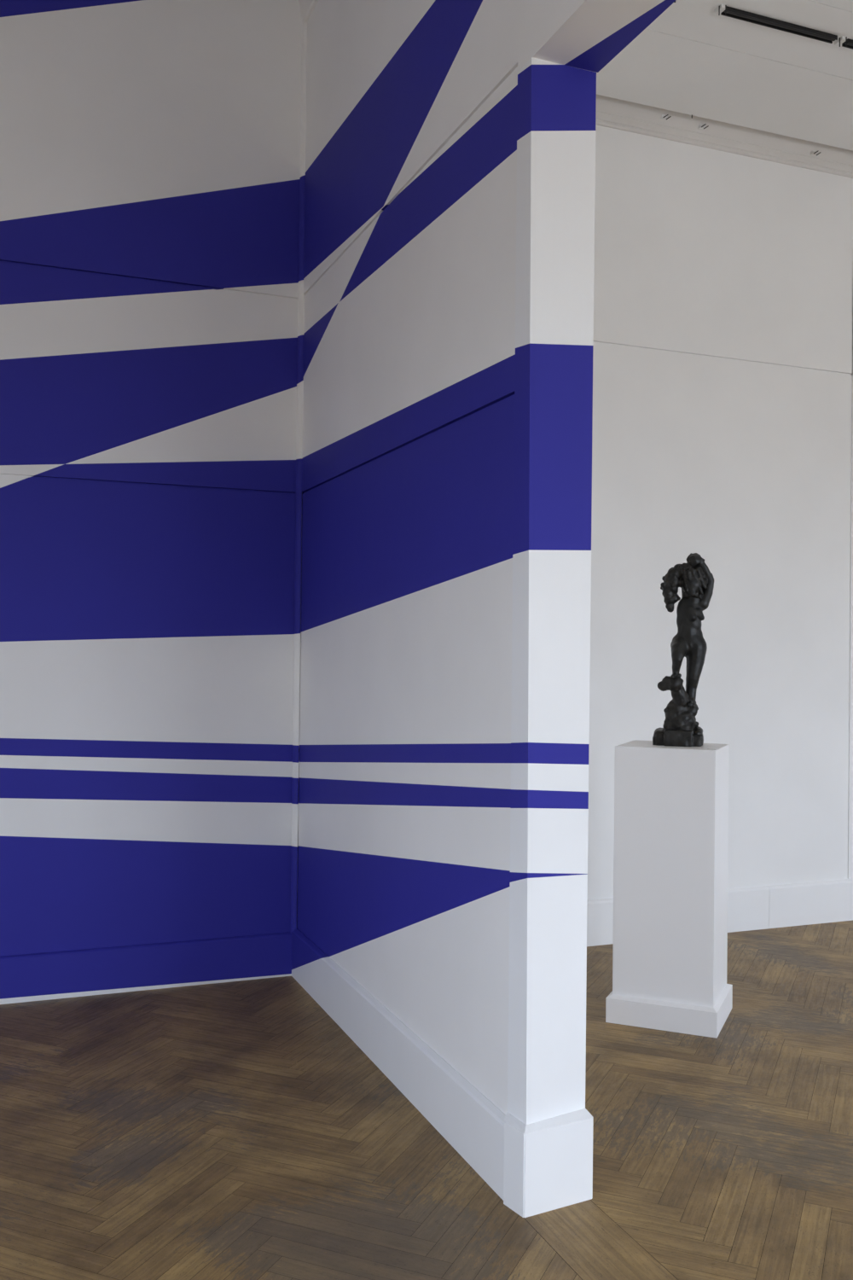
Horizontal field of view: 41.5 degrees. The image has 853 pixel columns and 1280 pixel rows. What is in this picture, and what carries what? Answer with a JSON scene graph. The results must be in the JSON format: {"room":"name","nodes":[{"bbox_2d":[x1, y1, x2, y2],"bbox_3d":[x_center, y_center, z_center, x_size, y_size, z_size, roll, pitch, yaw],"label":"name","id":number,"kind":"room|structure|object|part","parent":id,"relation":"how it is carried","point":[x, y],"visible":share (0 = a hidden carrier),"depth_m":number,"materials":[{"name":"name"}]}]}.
{"room":"museum","nodes":[
{"label":"museum","id":0,"kind":"room"},
{"bbox_2d":[296,0,518,1114],"bbox_3d":[-0.080,-0.865,4.193,0.193,4.800,2.249,1,-1,-22],"label":"wall","id":1,"kind":"structure","parent":0,"point":[410,188],"depth_m":3.86,"materials":[{"name":"white paint"}]},
{"bbox_2d":[298,0,318,22],"bbox_3d":[0.951,-3.072,1.221,0.180,0.414,8.546,1,-1,-22],"label":"trim","id":2,"kind":"structure","parent":1,"relation":"attached to","point":[307,7],"depth_m":5.14,"materials":[{"name":"white paint"}]},
{"bbox_2d":[291,928,506,1200],"bbox_3d":[-0.187,1.425,4.121,0.033,0.216,2.270,1,-1,-22],"label":"baseboard","id":3,"kind":"structure","parent":1,"relation":"attached to","point":[473,1125],"depth_m":3.74,"materials":[{"name":"white paint"}]},
{"bbox_2d":[507,57,596,1124],"bbox_3d":[0.335,-0.132,3.148,0.219,2.874,0.194,1,-1,-22],"label":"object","id":4,"kind":"structure","parent":1,"relation":"attached to","point":[557,102],"depth_m":3.07,"materials":[{"name":"white paint"}]},
{"bbox_2d":[517,0,675,74],"bbox_3d":[1.149,-2.427,1.165,0.204,1.700,4.300,1,-1,-22],"label":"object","id":5,"kind":"structure","parent":1,"relation":"attached to","point":[587,35],"depth_m":2.94,"materials":[{"name":"white paint"}]},
{"bbox_2d":[0,0,852,956],"bbox_3d":[0.159,-0.850,5.603,10.800,4.800,0.206,1,-1,-22],"label":"wall","id":6,"kind":"structure","parent":0,"point":[150,149],"depth_m":5.09,"materials":[{"name":"white paint"}]},
{"bbox_2d":[0,931,292,1004],"bbox_3d":[-2.730,1.409,4.339,4.560,0.196,0.030,1,-1,-22],"label":"baseboard","id":7,"kind":"structure","parent":6,"relation":"attached to","point":[125,968],"depth_m":4.91,"materials":[{"name":"blue paint"}]},
{"bbox_2d":[290,21,307,933],"bbox_3d":[-0.584,-0.662,5.194,0.038,4.400,0.038,1,-1,-22],"label":"trim","id":8,"kind":"structure","parent":6,"relation":"attached to","point":[304,30],"depth_m":5.18,"materials":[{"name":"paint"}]},
{"bbox_2d":[661,114,671,120],"bbox_3d":[1.248,-2.724,5.877,0.045,0.028,0.036,1,-1,-22],"label":"hook","id":9,"kind":"object","parent":6,"relation":"attached to","point":[665,117],"visible":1,"depth_m":5.87,"materials":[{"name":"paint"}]},
{"bbox_3d":[1.240,-2.728,5.881,0.032,0.020,0.024,1,-1,-22],"label":"plate","id":10,"kind":"part","parent":9,"relation":"part of","materials":[{"name":"paint"}]},
{"bbox_2d":[698,123,709,129],"bbox_3d":[1.466,-2.714,5.963,0.045,0.028,0.036,1,-1,-22],"label":"hook","id":11,"kind":"object","parent":6,"relation":"attached to","point":[701,126],"visible":1,"depth_m":5.95,"materials":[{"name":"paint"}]},
{"bbox_3d":[1.457,-2.718,5.967,0.032,0.020,0.024,1,-1,-22],"label":"plate","id":12,"kind":"part","parent":11,"relation":"part of","materials":[{"name":"paint"}]},
{"bbox_2d":[587,878,852,946],"bbox_3d":[2.337,1.466,6.347,5.940,0.230,0.030,1,-1,-22],"label":"baseboard","id":13,"kind":"structure","parent":6,"relation":"attached to","point":[773,906],"depth_m":6.16,"materials":[{"name":"white paint"}]},
{"bbox_2d":[595,94,852,178],"bbox_3d":[2.394,-2.756,6.279,6.000,0.266,0.230,1,-1,-22],"label":"trim","id":14,"kind":"structure","parent":6,"relation":"attached to","point":[611,113],"depth_m":6.03,"materials":[{"name":"paint"}]},
{"bbox_2d":[810,150,821,156],"bbox_3d":[2.155,-2.692,6.237,0.045,0.028,0.036,1,-1,-22],"label":"hook","id":15,"kind":"object","parent":6,"relation":"attached to","point":[813,153],"visible":1,"depth_m":6.23,"materials":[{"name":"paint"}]},
{"bbox_3d":[2.147,-2.696,6.240,0.032,0.020,0.024,1,-1,-22],"label":"plate","id":16,"kind":"part","parent":15,"relation":"part of","materials":[{"name":"paint"}]},
{"bbox_2d":[0,920,852,1279],"bbox_3d":[1.687,1.533,1.523,10.900,0.002,8.800,1,-1,-22],"label":"floor","id":17,"kind":"structure","parent":0,"point":[232,1130],"depth_m":3.40,"materials":[{"name":"brown wood"}]},
{"bbox_2d":[503,1108,593,1217],"bbox_3d":[0.322,1.414,3.123,0.258,0.233,0.220,1,-1,-22],"label":"baseboard","id":18,"kind":"structure","parent":17,"relation":"on","point":[549,1162],"depth_m":3.03,"materials":[{"name":"white paint"}]},
{"bbox_2d":[605,739,733,1038],"bbox_3d":[1.016,0.994,4.667,0.441,1.116,0.409,0,-1,23],"label":"pedestal","id":19,"kind":"object","parent":17,"relation":"on","point":[671,858],"visible":0.98,"depth_m":4.50,"materials":[{"name":"paint"}]},
{"bbox_3d":[1.010,1.498,4.662,0.441,0.107,0.409,0,-1,23],"label":"moulding","id":20,"kind":"part","parent":19,"relation":"part of","materials":[{"name":"paint"}]},
{"bbox_2d":[652,552,714,746],"bbox_3d":[1.062,0.037,4.656,0.244,0.796,0.185,1,-1,13],"label":"bronze sculpture","id":21,"kind":"object","parent":19,"relation":"on","point":[681,728],"visible":1,"depth_m":4.62,"materials":[{"name":"black metal"}]},
{"bbox_2d":[596,0,852,150],"bbox_3d":[3.986,-2.835,2.398,6.100,0.240,8.700,1,-1,-22],"label":"ceiling","id":22,"kind":"structure","parent":0,"point":[692,59],"depth_m":5.36,"materials":[{"name":"paint"}]},
{"bbox_2d":[714,3,837,43],"bbox_3d":[1.546,-2.698,4.961,0.635,0.044,0.056,1,-1,-22],"label":"track","id":23,"kind":"object","parent":22,"relation":"attached to","point":[724,9],"visible":1,"depth_m":4.95,"materials":[{"name":"black metal"}]},
{"bbox_2d":[834,35,852,49],"bbox_3d":[2.478,-2.684,5.330,1.339,0.044,0.056,1,-1,-22],"label":"track","id":24,"kind":"object","parent":22,"relation":"attached to","point":[843,40],"visible":1,"depth_m":5.09,"materials":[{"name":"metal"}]},
{"bbox_3d":[2.498,-2.697,5.340,1.295,0.018,0.038,1,-1,-22],"label":"rail","id":25,"kind":"part","parent":24,"relation":"part of","materials":[{"name":"black metal"}]}
]}

